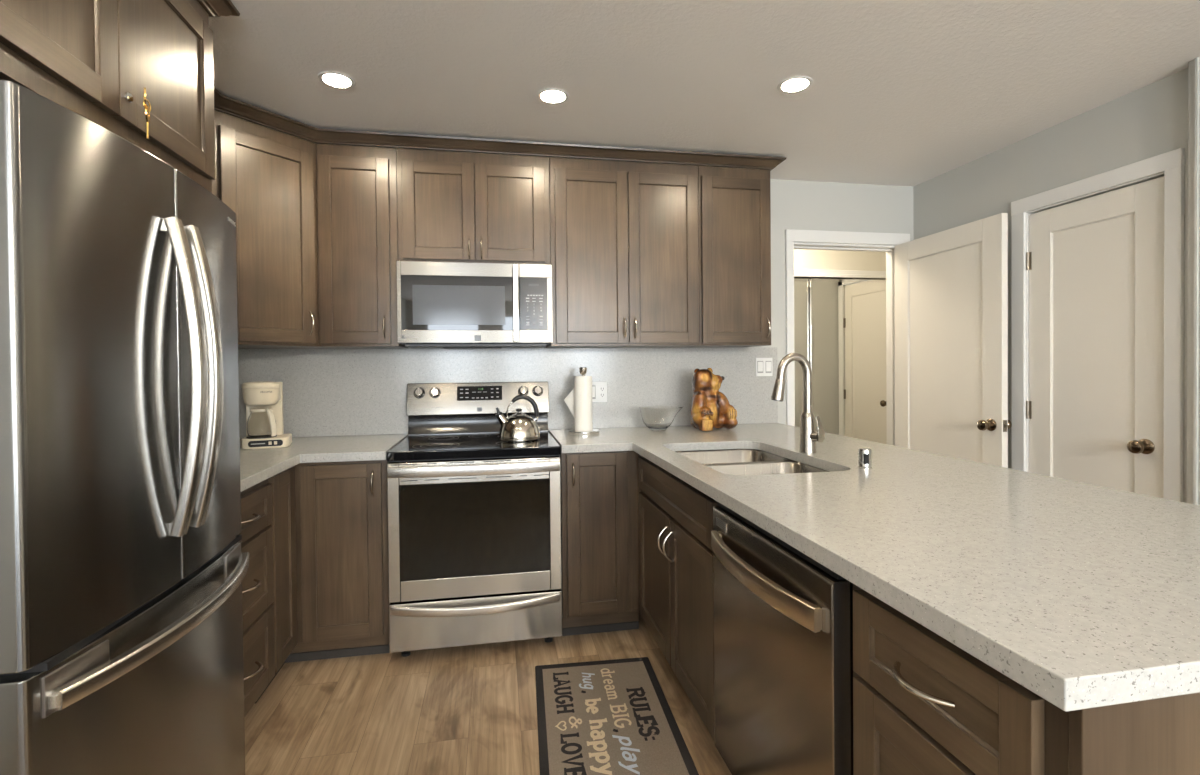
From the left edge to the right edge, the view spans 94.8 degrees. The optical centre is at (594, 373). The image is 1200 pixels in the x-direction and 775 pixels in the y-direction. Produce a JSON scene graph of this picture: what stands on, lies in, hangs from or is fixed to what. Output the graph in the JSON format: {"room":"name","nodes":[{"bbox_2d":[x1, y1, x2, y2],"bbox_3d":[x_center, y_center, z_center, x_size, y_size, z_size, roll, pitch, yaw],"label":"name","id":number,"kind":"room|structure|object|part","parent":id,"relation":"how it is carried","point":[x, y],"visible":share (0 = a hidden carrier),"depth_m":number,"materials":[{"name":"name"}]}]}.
{"room":"kitchen","nodes":[
{"label":"kitchen","id":0,"kind":"room"},
{"bbox_2d":[244,612,731,774],"bbox_3d":[0.899,1.310,0.473,5.060,0.100,8.920,-1,1,-10],"label":"floor","id":1,"kind":"structure","parent":0,"point":[469,709],"depth_m":2.05,"materials":[{"name":"brown wood"}]},
{"bbox_2d":[0,79,248,774],"bbox_3d":[-1.256,0.393,1.218,0.762,1.756,0.776,-1,1,-10],"label":"refrigerator","id":2,"kind":"object","parent":1,"relation":"on","point":[124,566],"visible":1,"depth_m":1.06,"materials":[{"name":"grey metal"}]},
{"bbox_3d":[-0.907,0.549,0.932,0.013,0.022,0.024,-1,1,-10],"label":"handle post","id":3,"kind":"part","parent":2,"relation":"part of","materials":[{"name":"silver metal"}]},
{"bbox_3d":[-0.969,0.006,1.067,0.097,0.948,0.385,-1,1,-10],"label":"door","id":4,"kind":"part","parent":2,"relation":"part of","materials":[{"name":"metal"}]},
{"bbox_3d":[-0.995,0.858,1.270,0.097,0.731,0.776,-1,1,-10],"label":"freezer drawer","id":5,"kind":"part","parent":2,"relation":"part of","materials":[{"name":"metal"}]},
{"bbox_3d":[-0.932,0.545,1.278,0.088,0.033,0.712,-1,1,-10],"label":"handle","id":6,"kind":"part","parent":2,"relation":"part of","materials":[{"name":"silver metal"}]},
{"bbox_3d":[-0.915,0.009,1.239,0.074,0.710,0.034,-1,1,-10],"label":"handle","id":7,"kind":"part","parent":2,"relation":"part of","materials":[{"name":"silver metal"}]},
{"bbox_3d":[-0.927,0.008,1.310,0.074,0.710,0.034,-1,1,-10],"label":"handle","id":8,"kind":"part","parent":2,"relation":"part of","materials":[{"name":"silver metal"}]},
{"bbox_3d":[-1.038,0.002,1.452,0.097,0.948,0.385,-1,1,-10],"label":"door","id":9,"kind":"part","parent":2,"relation":"part of","materials":[{"name":"metal"}]},
{"bbox_2d":[239,479,274,716],"bbox_3d":[-1.466,0.828,1.833,0.652,0.876,0.460,-1,1,-10],"label":"base cabinet","id":10,"kind":"object","parent":1,"relation":"on","point":[256,501],"visible":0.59,"depth_m":1.97,"materials":[{"name":"brown wood"}]},
{"bbox_3d":[-1.169,0.495,1.885,0.042,0.010,0.119,-1,1,-10],"label":"handle","id":11,"kind":"part","parent":10,"relation":"part of","materials":[{"name":"silver metal"}]},
{"bbox_3d":[-1.167,0.727,1.888,0.042,0.010,0.119,-1,1,-10],"label":"handle","id":12,"kind":"part","parent":10,"relation":"part of","materials":[{"name":"silver metal"}]},
{"bbox_3d":[-1.164,1.018,1.892,0.042,0.010,0.119,-1,1,-10],"label":"handle","id":13,"kind":"part","parent":10,"relation":"part of","materials":[{"name":"silver metal"}]},
{"bbox_3d":[-1.196,0.496,1.880,0.020,0.150,0.436,-1,1,-10],"label":"drawer","id":14,"kind":"part","parent":10,"relation":"part of","materials":[{"name":"brown wood"}]},
{"bbox_3d":[-1.194,0.727,1.883,0.020,0.287,0.436,-1,1,-10],"label":"drawer","id":15,"kind":"part","parent":10,"relation":"part of","materials":[{"name":"brown wood"}]},
{"bbox_3d":[-1.191,1.019,1.887,0.020,0.272,0.436,-1,1,-10],"label":"drawer","id":16,"kind":"part","parent":10,"relation":"part of","materials":[{"name":"brown wood"}]},
{"bbox_2d":[255,459,389,702],"bbox_3d":[-1.420,0.819,2.516,0.982,0.876,0.866,-1,1,-10],"label":"base cabinet","id":17,"kind":"object","parent":1,"relation":"on","point":[329,524],"visible":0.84,"depth_m":2.38,"materials":[{"name":"brown wood"}]},
{"bbox_3d":[-1.256,0.774,2.230,0.020,0.755,0.226,-1,1,-10],"label":"door","id":18,"kind":"part","parent":17,"relation":"part of","materials":[{"name":"brown wood"}]},
{"bbox_2d":[240,434,407,491],"bbox_3d":[-1.383,0.362,2.281,0.984,0.038,1.333,-1,1,-10],"label":"countertop","id":19,"kind":"structure","parent":17,"relation":"on","point":[256,465],"depth_m":2.37,"materials":[{"name":"white stone"}]},
{"bbox_2d":[241,381,291,448],"bbox_3d":[-1.520,0.189,2.556,0.193,0.303,0.211,-1,1,-22],"label":"coffee maker","id":20,"kind":"object","parent":19,"relation":"on","point":[263,400],"visible":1,"depth_m":2.50,"materials":[{"name":"beige plastic"}]},
{"bbox_3d":[-1.538,0.053,2.547,0.156,0.030,0.164,-1,1,-22],"label":"lid","id":21,"kind":"part","parent":20,"relation":"part of","materials":[{"name":"beige plastic"}]},
{"bbox_3d":[-1.539,0.167,2.549,0.090,0.019,0.095,-1,1,-22],"label":"carafe lid","id":22,"kind":"part","parent":20,"relation":"part of","materials":[{"name":"beige plastic"}]},
{"bbox_2d":[242,388,280,404],"bbox_3d":[-1.540,0.107,2.547,0.156,0.076,0.160,-1,1,-10],"label":"basket","id":23,"kind":"object","parent":20,"relation":"on","point":[251,396],"depth_m":2.49,"materials":[{"name":"beige plastic"}]},
{"bbox_3d":[-1.538,0.291,2.552,0.122,0.007,0.129,-1,1,-22],"label":"hot plate","id":24,"kind":"part","parent":20,"relation":"part of","materials":[{"name":"grey metal"}]},
{"bbox_3d":[-1.487,0.317,2.495,0.137,0.028,0.008,-1,1,-22],"label":"control panel","id":25,"kind":"part","parent":20,"relation":"part of","materials":[{"name":"black plastic"}]},
{"bbox_3d":[-1.469,0.221,2.499,0.071,0.126,0.026,0,1,33],"label":"carafe handle","id":26,"kind":"part","parent":20,"relation":"part of","materials":[{"name":"beige plastic"}]},
{"bbox_3d":[-1.089,0.770,2.387,0.327,0.755,0.020,-1,1,-10],"label":"door","id":27,"kind":"part","parent":17,"relation":"part of","materials":[{"name":"brown wood"}]},
{"bbox_3d":[-0.959,0.479,2.379,0.010,0.119,0.042,-1,1,-10],"label":"handle","id":28,"kind":"part","parent":17,"relation":"part of","materials":[{"name":"silver metal"}]},
{"bbox_2d":[387,382,561,656],"bbox_3d":[-0.572,0.651,2.731,0.761,1.192,0.707,-1,1,-10],"label":"range","id":29,"kind":"object","parent":1,"relation":"on","point":[475,552],"visible":0.94,"depth_m":2.44,"materials":[{"name":"grey metal"}]},
{"bbox_3d":[-0.939,0.104,2.952,0.051,0.055,0.047,-1,1,-10],"label":"knob","id":30,"kind":"part","parent":29,"relation":"part of","materials":[{"name":"silver metal"}]},
{"bbox_3d":[-0.859,0.103,2.967,0.051,0.055,0.047,-1,1,-10],"label":"knob","id":31,"kind":"part","parent":29,"relation":"part of","materials":[{"name":"silver metal"}]},
{"bbox_3d":[-0.516,0.420,2.403,0.734,0.044,0.046,-1,1,-10],"label":"handle","id":32,"kind":"part","parent":29,"relation":"part of","materials":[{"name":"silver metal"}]},
{"bbox_2d":[387,432,560,460],"bbox_3d":[-0.579,0.354,2.749,0.755,0.040,0.610,-1,1,-10],"label":"cooktop","id":33,"kind":"object","parent":29,"relation":"in","point":[417,446],"depth_m":2.51,"materials":[{"name":"black glass"}]},
{"bbox_3d":[-0.522,0.682,2.451,0.747,0.598,0.048,-1,1,-10],"label":"oven door","id":34,"kind":"part","parent":29,"relation":"part of","materials":[{"name":"metal"}]},
{"bbox_3d":[-0.510,1.022,2.411,0.730,0.054,0.048,-1,1,-10],"label":"handle","id":35,"kind":"part","parent":29,"relation":"part of","materials":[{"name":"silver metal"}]},
{"bbox_3d":[-0.518,1.094,2.456,0.747,0.206,0.048,-1,1,-10],"label":"storage drawer","id":36,"kind":"part","parent":29,"relation":"part of","materials":[{"name":"metal"}]},
{"bbox_3d":[-0.633,0.137,3.038,0.761,0.170,0.072,-1,1,-10],"label":"control panel","id":37,"kind":"part","parent":29,"relation":"part of","materials":[{"name":"metal"}]},
{"bbox_2d":[495,395,539,441],"bbox_3d":[-0.385,0.219,2.762,0.222,0.224,0.207,-1,1,-10],"label":"kettle","id":38,"kind":"object","parent":29,"relation":"on","point":[518,427],"visible":1,"depth_m":2.70,"materials":[{"name":"silver metal"}]},
{"bbox_3d":[-0.456,0.229,2.739,0.062,0.063,0.049,-1,1,-10],"label":"spout","id":39,"kind":"part","parent":38,"relation":"part of","materials":[{"name":"silver metal"}]},
{"bbox_3d":[-0.378,0.200,2.763,0.072,0.018,0.072,-1,1,-10],"label":"lid","id":40,"kind":"part","parent":38,"relation":"part of","materials":[{"name":"silver metal"}]},
{"bbox_3d":[-0.393,0.098,3.050,0.051,0.055,0.047,-1,1,-10],"label":"knob","id":41,"kind":"part","parent":29,"relation":"part of","materials":[{"name":"silver metal"}]},
{"bbox_3d":[-0.314,0.097,3.064,0.051,0.055,0.047,-1,1,-10],"label":"knob","id":42,"kind":"part","parent":29,"relation":"part of","materials":[{"name":"silver metal"}]},
{"bbox_2d":[559,451,639,635],"bbox_3d":[-0.013,0.802,2.868,0.376,0.876,0.665,-1,1,-10],"label":"base cabinet","id":43,"kind":"object","parent":1,"relation":"on","point":[600,491],"visible":0.88,"depth_m":2.59,"materials":[{"name":"brown wood"}]},
{"bbox_3d":[-0.096,0.473,2.534,0.010,0.119,0.042,-1,1,-10],"label":"handle","id":44,"kind":"part","parent":43,"relation":"part of","materials":[{"name":"silver metal"}]},
{"bbox_3d":[0.017,0.750,2.585,0.289,0.754,0.020,-1,1,-10],"label":"door","id":45,"kind":"part","parent":43,"relation":"part of","materials":[{"name":"brown wood"}]},
{"bbox_2d":[535,657,698,774],"bbox_3d":[0.039,1.245,2.010,0.490,0.007,0.735,-1,1,-7],"label":"kitchen rug","id":46,"kind":"object","parent":1,"relation":"on","point":[604,717],"visible":1,"depth_m":1.97,"materials":[{"name":"beige fabric"}]},
{"bbox_2d":[638,455,796,740],"bbox_3d":[0.566,0.804,2.211,0.649,0.876,0.948,-1,1,-10],"label":"base cabinet","id":47,"kind":"object","parent":1,"relation":"on","point":[676,574],"visible":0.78,"depth_m":2.03,"materials":[{"name":"brown wood"}]},
{"bbox_3d":[0.260,0.845,2.360,0.020,0.572,0.462,-1,1,-10],"label":"door","id":48,"kind":"part","parent":47,"relation":"part of","materials":[{"name":"brown wood"}]},
{"bbox_3d":[0.266,0.658,2.155,0.042,0.119,0.010,-1,1,-10],"label":"handle","id":49,"kind":"part","parent":47,"relation":"part of","materials":[{"name":"silver metal"}]},
{"bbox_3d":[0.278,0.659,2.090,0.042,0.119,0.010,-1,1,-10],"label":"handle","id":50,"kind":"part","parent":47,"relation":"part of","materials":[{"name":"silver metal"}]},
{"bbox_3d":[0.294,0.470,2.143,0.020,0.150,0.895,-1,1,-10],"label":"false drawer","id":51,"kind":"part","parent":47,"relation":"part of","materials":[{"name":"brown wood"}]},
{"bbox_3d":[0.340,0.850,1.916,0.020,0.572,0.428,-1,1,-10],"label":"door","id":52,"kind":"part","parent":47,"relation":"part of","materials":[{"name":"brown wood"}]},
{"bbox_2d":[548,423,1199,711],"bbox_3d":[0.664,0.346,1.985,1.414,0.038,2.638,-1,1,-10],"label":"countertop","id":53,"kind":"structure","parent":47,"relation":"on","point":[1082,595],"depth_m":1.07,"materials":[{"name":"white stone"}]},
{"bbox_2d":[568,367,598,434],"bbox_3d":[-0.059,0.145,2.967,0.170,0.353,0.170,-1,1,-10],"label":"paper towel holder","id":54,"kind":"object","parent":53,"relation":"on","point":[583,370],"visible":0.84,"depth_m":2.92,"materials":[{"name":"silver metal"}]},
{"bbox_2d":[564,376,592,430],"bbox_3d":[-0.085,0.161,2.963,0.150,0.290,0.098,-1,1,-10],"label":"paper towel roll","id":55,"kind":"object","parent":54,"relation":"on","point":[579,400],"visible":1,"depth_m":2.93,"materials":[{"name":"white paper"}]},
{"bbox_3d":[-0.059,0.137,2.967,0.043,0.337,0.043,-1,1,-10],"label":"post","id":56,"kind":"part","parent":54,"relation":"part of","materials":[{"name":"silver metal"}]},
{"bbox_2d":[639,406,683,430],"bbox_3d":[0.361,0.251,3.072,0.222,0.131,0.204,-1,1,-34],"label":"glass bowl","id":57,"kind":"object","parent":53,"relation":"on","point":[656,418],"visible":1,"depth_m":3.00,"materials":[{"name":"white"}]},
{"bbox_2d":[690,368,737,430],"bbox_3d":[0.655,0.141,3.064,0.256,0.344,0.201,-1,1,-16],"label":"bear","id":58,"kind":"object","parent":53,"relation":"on","point":[710,408],"visible":1,"depth_m":3.01},
{"bbox_2d":[662,449,828,500],"bbox_3d":[0.597,0.463,2.196,0.512,0.196,0.809,-1,1,-10],"label":"sink","id":59,"kind":"object","parent":53,"relation":"in","point":[744,462],"visible":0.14,"depth_m":2.26,"materials":[{"name":"metal"}]},
{"bbox_3d":[0.557,0.461,2.418,0.512,0.196,0.357,-1,1,-10],"label":"bowl","id":60,"kind":"part","parent":59,"relation":"part of","materials":[{"name":"metal"}]},
{"bbox_3d":[0.628,0.465,2.020,0.512,0.196,0.452,-1,1,-10],"label":"bowl","id":61,"kind":"part","parent":59,"relation":"part of","materials":[{"name":"metal"}]},
{"bbox_2d":[771,353,824,453],"bbox_3d":[0.816,0.120,2.221,0.207,0.405,0.092,-1,1,-10],"label":"faucet","id":62,"kind":"object","parent":53,"relation":"on","point":[809,436],"visible":1,"depth_m":2.22,"materials":[{"name":"silver metal"}]},
{"bbox_3d":[0.903,0.224,2.206,0.044,0.107,0.016,-1,1,-35],"label":"lever","id":63,"kind":"part","parent":62,"relation":"part of","materials":[{"name":"silver metal"}]},
{"bbox_2d":[857,447,872,468],"bbox_3d":[0.928,0.291,1.894,0.047,0.069,0.047,-1,1,-10],"label":"air gap cap","id":64,"kind":"object","parent":53,"relation":"on","point":[864,453],"visible":1,"depth_m":1.88,"materials":[{"name":"silver metal"}]},
{"bbox_2d":[711,502,852,774],"bbox_3d":[0.671,0.816,1.431,0.619,0.868,0.608,-1,1,-10],"label":"dishwasher","id":65,"kind":"object","parent":1,"relation":"on","point":[783,620],"visible":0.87,"depth_m":1.29,"materials":[{"name":"grey metal"}]},
{"bbox_3d":[0.383,0.775,1.687,0.036,0.740,0.001,-1,1,-10],"label":"edge trim","id":66,"kind":"part","parent":65,"relation":"part of","materials":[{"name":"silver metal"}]},
{"bbox_3d":[0.389,0.497,1.377,0.052,0.050,0.540,-1,1,-10],"label":"handle","id":67,"kind":"part","parent":65,"relation":"part of","materials":[{"name":"silver metal"}]},
{"bbox_3d":[0.490,0.781,1.090,0.036,0.740,0.002,-1,1,-10],"label":"edge trim","id":68,"kind":"part","parent":65,"relation":"part of","materials":[{"name":"black metal"}]},
{"bbox_2d":[853,584,859,774],"bbox_3d":[0.799,0.815,1.121,0.576,0.876,0.040,-1,1,-10],"label":"filler panel","id":69,"kind":"object","parent":1,"relation":"on","point":[855,587],"visible":0.02,"depth_m":1.08,"materials":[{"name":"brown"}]},
{"bbox_2d":[853,588,1199,774],"bbox_3d":[0.807,0.817,0.896,0.659,0.876,0.402,-1,1,-10],"label":"base cabinet","id":70,"kind":"object","parent":1,"relation":"on","point":[923,704],"visible":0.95,"depth_m":0.78,"materials":[{"name":"brown wood"}]},
{"bbox_3d":[0.526,0.713,0.865,0.020,0.286,0.350,-1,1,-10],"label":"drawer","id":71,"kind":"part","parent":70,"relation":"part of","materials":[{"name":"brown wood"}]},
{"bbox_3d":[0.497,0.483,0.857,0.042,0.010,0.122,-1,1,-10],"label":"handle","id":72,"kind":"part","parent":70,"relation":"part of","materials":[{"name":"silver metal"}]},
{"bbox_3d":[0.524,0.482,0.862,0.020,0.152,0.350,-1,1,-10],"label":"drawer","id":73,"kind":"part","parent":70,"relation":"part of","materials":[{"name":"brown wood"}]},
{"bbox_3d":[0.869,0.819,0.711,0.602,0.876,0.016,-1,1,-10],"label":"panel","id":74,"kind":"part","parent":70,"relation":"part of","materials":[{"name":"brown wood"}]},
{"bbox_2d":[394,179,912,423],"bbox_3d":[0.273,0.024,3.315,4.860,2.416,0.120,-1,1,-10],"label":"wall","id":75,"kind":"structure","parent":0,"point":[795,204],"depth_m":3.45,"materials":[{"name":"grey paint"}]},
{"bbox_2d":[212,110,334,348],"bbox_3d":[-1.632,-0.611,2.588,0.624,0.973,0.622,-1,1,-10],"label":"upper cabinet","id":76,"kind":"object","parent":75,"relation":"attached to","point":[266,176],"visible":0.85,"depth_m":2.47,"materials":[{"name":"brown wood"}]},
{"bbox_3d":[-1.327,-0.237,2.587,0.042,0.119,0.010,0,1,35],"label":"handle","id":77,"kind":"part","parent":76,"relation":"part of","materials":[{"name":"silver metal"}]},
{"bbox_2d":[316,144,407,348],"bbox_3d":[-1.171,-0.618,2.802,0.367,0.973,0.363,-1,1,-10],"label":"upper cabinet","id":78,"kind":"object","parent":75,"relation":"attached to","point":[357,218],"visible":0.98,"depth_m":2.67,"materials":[{"name":"brown wood"}]},
{"bbox_3d":[-1.018,-0.227,2.670,0.010,0.119,0.042,-1,1,-10],"label":"handle","id":79,"kind":"part","parent":78,"relation":"part of","materials":[{"name":"silver metal"}]},
{"bbox_2d":[397,148,549,263],"bbox_3d":[-0.621,-0.833,2.898,0.750,0.556,0.363,-1,1,-10],"label":"upper cabinet","id":80,"kind":"object","parent":75,"relation":"attached to","point":[468,207],"visible":0.98,"depth_m":2.76,"materials":[{"name":"brown wood"}]},
{"bbox_3d":[-0.772,-0.806,2.737,0.346,0.482,0.020,-1,1,-10],"label":"door","id":81,"kind":"part","parent":80,"relation":"part of","materials":[{"name":"brown wood"}]},
{"bbox_3d":[-0.621,-0.628,2.737,0.010,0.119,0.042,-1,1,-10],"label":"handle","id":82,"kind":"part","parent":80,"relation":"part of","materials":[{"name":"silver metal"}]},
{"bbox_2d":[396,261,552,348],"bbox_3d":[-0.612,-0.341,2.888,0.755,0.418,0.372,-1,1,-10],"label":"microwave","id":83,"kind":"object","parent":80,"relation":"attached to","point":[446,305],"visible":1,"depth_m":2.74,"materials":[{"name":"silver metal"}]},
{"bbox_3d":[-0.393,-0.349,2.756,0.028,0.384,0.034,-1,1,-10],"label":"handle","id":84,"kind":"part","parent":83,"relation":"part of","materials":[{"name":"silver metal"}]},
{"bbox_3d":[-0.310,-0.352,2.805,0.135,0.263,0.034,-1,1,-10],"label":"control panel","id":85,"kind":"part","parent":83,"relation":"part of","materials":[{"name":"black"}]},
{"bbox_3d":[-0.562,-0.629,2.748,0.010,0.119,0.042,-1,1,-10],"label":"handle","id":86,"kind":"part","parent":80,"relation":"part of","materials":[{"name":"silver metal"}]},
{"bbox_3d":[-0.426,-0.810,2.799,0.347,0.482,0.020,-1,1,-10],"label":"door","id":87,"kind":"part","parent":80,"relation":"part of","materials":[{"name":"brown wood"}]},
{"bbox_2d":[238,347,777,438],"bbox_3d":[-0.423,0.091,3.122,3.148,0.464,0.012,-1,1,-10],"label":"backsplash","id":88,"kind":"structure","parent":75,"relation":"attached to","point":[327,392],"depth_m":3.08,"materials":[{"name":"white tile"}]},
{"bbox_2d":[592,382,606,401],"bbox_3d":[0.016,0.109,3.189,0.118,0.119,0.010,-1,1,-10],"label":"wall plate","id":89,"kind":"object","parent":88,"relation":"attached to","point":[599,389],"visible":0.81,"depth_m":3.19,"materials":[{"name":"white plastic"}]},
{"bbox_2d":[599,386,604,397],"bbox_3d":[0.046,0.109,3.193,0.034,0.071,0.002,-1,1,-10],"label":"receptacle","id":90,"kind":"object","parent":89,"relation":"attached to","point":[601,388],"depth_m":3.19,"materials":[{"name":"white plastic"}]},
{"bbox_2d":[756,358,772,375],"bbox_3d":[1.039,-0.038,3.371,0.108,0.112,0.010,-1,1,-10],"label":"wall plate","id":91,"kind":"object","parent":88,"relation":"attached to","point":[763,365],"visible":1,"depth_m":3.37,"materials":[{"name":"white plastic"}]},
{"bbox_2d":[546,157,698,347],"bbox_3d":[0.148,-0.633,3.038,0.805,0.973,0.363,-1,1,-10],"label":"upper cabinet","id":92,"kind":"object","parent":75,"relation":"attached to","point":[624,235],"visible":1,"depth_m":2.90,"materials":[{"name":"brown wood"}]},
{"bbox_2d":[214,87,786,170],"bbox_3d":[-0.361,-1.135,2.704,2.995,0.048,0.840,-1,1,-29],"label":"crown molding","id":93,"kind":"structure","parent":92,"relation":"attached to","point":[222,103],"depth_m":2.74,"materials":[{"name":"brown wood"}]},
{"bbox_3d":[-0.013,-0.606,2.875,0.382,0.900,0.020,-1,1,-10],"label":"door","id":94,"kind":"part","parent":92,"relation":"part of","materials":[{"name":"brown wood"}]},
{"bbox_3d":[0.160,-0.240,2.881,0.010,0.119,0.042,-1,1,-10],"label":"handle","id":95,"kind":"part","parent":92,"relation":"part of","materials":[{"name":"silver metal"}]},
{"bbox_3d":[0.216,-0.241,2.891,0.010,0.119,0.042,-1,1,-10],"label":"handle","id":96,"kind":"part","parent":92,"relation":"part of","materials":[{"name":"silver metal"}]},
{"bbox_3d":[0.368,-0.611,2.943,0.382,0.900,0.020,-1,1,-10],"label":"door","id":97,"kind":"part","parent":92,"relation":"part of","materials":[{"name":"brown wood"}]},
{"bbox_2d":[681,166,770,347],"bbox_3d":[0.752,-0.641,3.147,0.419,0.973,0.363,-1,1,-10],"label":"upper cabinet","id":98,"kind":"object","parent":75,"relation":"attached to","point":[734,204],"visible":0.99,"depth_m":3.01,"materials":[{"name":"brown wood"}]},
{"bbox_3d":[0.953,-0.249,3.023,0.010,0.119,0.042,-1,1,-10],"label":"handle","id":99,"kind":"part","parent":98,"relation":"part of","materials":[{"name":"silver metal"}]},
{"bbox_2d":[785,229,909,445],"bbox_3d":[1.601,0.163,3.545,0.861,2.107,0.139,-1,1,-10],"label":"trim","id":100,"kind":"structure","parent":75,"relation":"attached to","point":[794,239],"depth_m":3.48,"materials":[{"name":"white paint"}]},
{"bbox_2d":[894,213,1011,467],"bbox_3d":[2.018,0.198,3.170,0.173,2.022,0.776,-1,1,-10],"label":"door","id":101,"kind":"structure","parent":75,"relation":"in","point":[951,285],"depth_m":3.09,"materials":[{"name":"beige paint"}]},
{"bbox_3d":[2.021,0.268,2.851,0.069,0.064,0.064,-1,1,-10],"label":"knob","id":102,"kind":"part","parent":101,"relation":"part of","materials":[{"name":"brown metal"}]},
{"bbox_3d":[2.084,0.268,2.794,0.023,0.060,0.012,-1,1,-10],"label":"latch plate","id":103,"kind":"part","parent":101,"relation":"part of","materials":[{"name":"silver metal"}]},
{"bbox_2d":[209,0,1199,186],"bbox_3d":[0.875,-1.206,0.443,5.060,0.100,8.920,-1,1,-10],"label":"ceiling","id":104,"kind":"structure","parent":0,"point":[911,93],"depth_m":2.12,"materials":[{"name":"white paint"}]},
{"bbox_2d":[197,0,239,16],"bbox_3d":[-1.188,-1.110,1.250,0.302,0.048,0.964,-1,1,-10],"label":"crown molding","id":105,"kind":"structure","parent":104,"relation":"attached to","point":[214,8],"depth_m":1.68,"materials":[{"name":"brown wood"}]},
{"bbox_2d":[318,71,355,88],"bbox_3d":[-1.017,-1.157,2.180,0.138,0.004,0.138,-1,1,-10],"label":"recessed light","id":106,"kind":"object","parent":104,"relation":"in","point":[338,80],"visible":1,"depth_m":2.17,"materials":[{"name":"white paint"}]},
{"bbox_2d":[537,88,568,103],"bbox_3d":[-0.174,-1.167,2.326,0.138,0.004,0.138,-1,1,-10],"label":"recessed light","id":107,"kind":"object","parent":104,"relation":"in","point":[548,95],"visible":1,"depth_m":2.32,"materials":[{"name":"white paint"}]},
{"bbox_2d":[777,76,812,92],"bbox_3d":[0.818,-1.175,2.249,0.138,0.004,0.138,-1,1,-10],"label":"recessed light","id":108,"kind":"object","parent":104,"relation":"in","point":[795,84],"visible":1,"depth_m":2.24,"materials":[{"name":"white paint"}]},
{"bbox_2d":[794,276,851,278],"bbox_3d":[1.053,-0.003,4.943,2.750,2.416,0.050,-1,1,-10],"label":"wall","id":109,"kind":"structure","parent":0,"point":[794,276],"depth_m":5.10,"materials":[{"name":"beige paint"}]},
{"bbox_2d":[794,249,885,270],"bbox_3d":[1.150,-0.997,4.340,2.750,0.416,0.050,-1,1,-10],"label":"wall","id":110,"kind":"structure","parent":0,"point":[803,258],"depth_m":4.46,"materials":[{"name":"beige paint"}]},
{"bbox_2d":[794,278,809,426],"bbox_3d":[1.256,0.220,4.380,1.045,1.955,0.018,-1,1,-10],"label":"mirror door","id":111,"kind":"structure","parent":110,"relation":"in","point":[801,286],"depth_m":4.45,"materials":[{"name":"white"}]},
{"bbox_3d":[1.256,0.220,4.380,1.045,1.955,0.018,-1,1,-10],"label":"frame","id":112,"kind":"part","parent":111,"relation":"part of","materials":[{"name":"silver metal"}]},
{"bbox_2d":[794,269,885,277],"bbox_3d":[1.158,-0.794,4.308,2.750,0.060,0.020,-1,1,-10],"label":"trim","id":113,"kind":"structure","parent":110,"relation":"attached to","point":[797,272],"depth_m":4.45,"materials":[{"name":"white paint"}]},
{"bbox_2d":[810,278,886,443],"bbox_3d":[2.126,0.210,4.513,0.775,1.955,0.018,-1,1,-10],"label":"mirror door","id":114,"kind":"structure","parent":110,"relation":"in","point":[848,316],"depth_m":4.50,"materials":[{"name":"white"}]},
{"bbox_2d":[852,278,885,279],"bbox_3d":[2.588,-0.012,4.456,0.100,2.416,1.550,-1,1,-10],"label":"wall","id":115,"kind":"structure","parent":0,"point":[852,278],"depth_m":4.85,"materials":[{"name":"beige paint"}]},
{"bbox_2d":[913,68,1187,502],"bbox_3d":[2.268,0.010,2.870,0.140,2.416,1.460,-1,1,-10],"label":"wall","id":116,"kind":"structure","parent":0,"point":[1151,120],"depth_m":2.61,"materials":[{"name":"grey paint"}]},
{"bbox_2d":[1026,176,1163,498],"bbox_3d":[2.247,0.207,2.530,0.104,2.015,0.599,-1,1,-10],"label":"door","id":117,"kind":"structure","parent":116,"relation":"in","point":[1095,264],"depth_m":2.48,"materials":[{"name":"beige paint"}]},
{"bbox_3d":[2.272,0.307,2.300,0.069,0.064,0.064,-1,1,-10],"label":"knob","id":118,"kind":"part","parent":117,"relation":"part of","materials":[{"name":"brown metal"}]},
{"bbox_2d":[1011,148,1184,501],"bbox_3d":[2.309,0.167,2.539,0.139,2.109,0.725,-1,1,-10],"label":"trim","id":119,"kind":"structure","parent":116,"relation":"attached to","point":[1170,165],"depth_m":2.25,"materials":[{"name":"white paint"}]},
{"bbox_2d":[1187,60,1199,505],"bbox_3d":[2.881,0.046,-0.679,0.195,2.416,5.738,-1,1,-10],"label":"wall","id":120,"kind":"structure","parent":0,"point":[1191,63],"depth_m":2.11,"materials":[{"name":"grey paint"}]},
{"bbox_2d":[1193,57,1199,504],"bbox_3d":[2.281,0.019,2.091,0.010,2.416,0.013,-1,1,-10],"label":"trim","id":121,"kind":"structure","parent":120,"relation":"attached to","point":[1196,60],"depth_m":2.08,"materials":[{"name":"grey paint"}]},
{"bbox_3d":[-1.403,0.088,-0.765,0.120,2.416,7.320,-1,1,-10],"label":"wall","id":122,"kind":"structure","parent":0,"visible":0},
{"bbox_2d":[0,0,215,192],"bbox_3d":[-1.375,-0.806,1.188,0.634,0.556,0.902,-1,1,-10],"label":"upper cabinet","id":123,"kind":"object","parent":122,"relation":"attached to","point":[94,59],"visible":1,"depth_m":1.28,"materials":[{"name":"brown wood"}]},
{"bbox_3d":[-1.044,-0.802,1.030,0.020,0.446,0.423,-1,1,-10],"label":"door","id":124,"kind":"part","parent":123,"relation":"part of","materials":[{"name":"brown wood"}]},
{"bbox_2d":[143,87,150,139],"bbox_3d":[-1.035,-0.597,1.277,0.014,0.110,0.078,-1,1,-38],"label":"key","id":125,"kind":"object","parent":123,"relation":"hanging from","point":[146,107],"visible":1,"depth_m":1.27,"materials":[{"name":"gold metal"}]},
{"bbox_3d":[-1.120,-0.806,1.453,0.020,0.446,0.430,-1,1,-10],"label":"door","id":126,"kind":"part","parent":123,"relation":"part of","materials":[{"name":"brown wood"}]}
]}

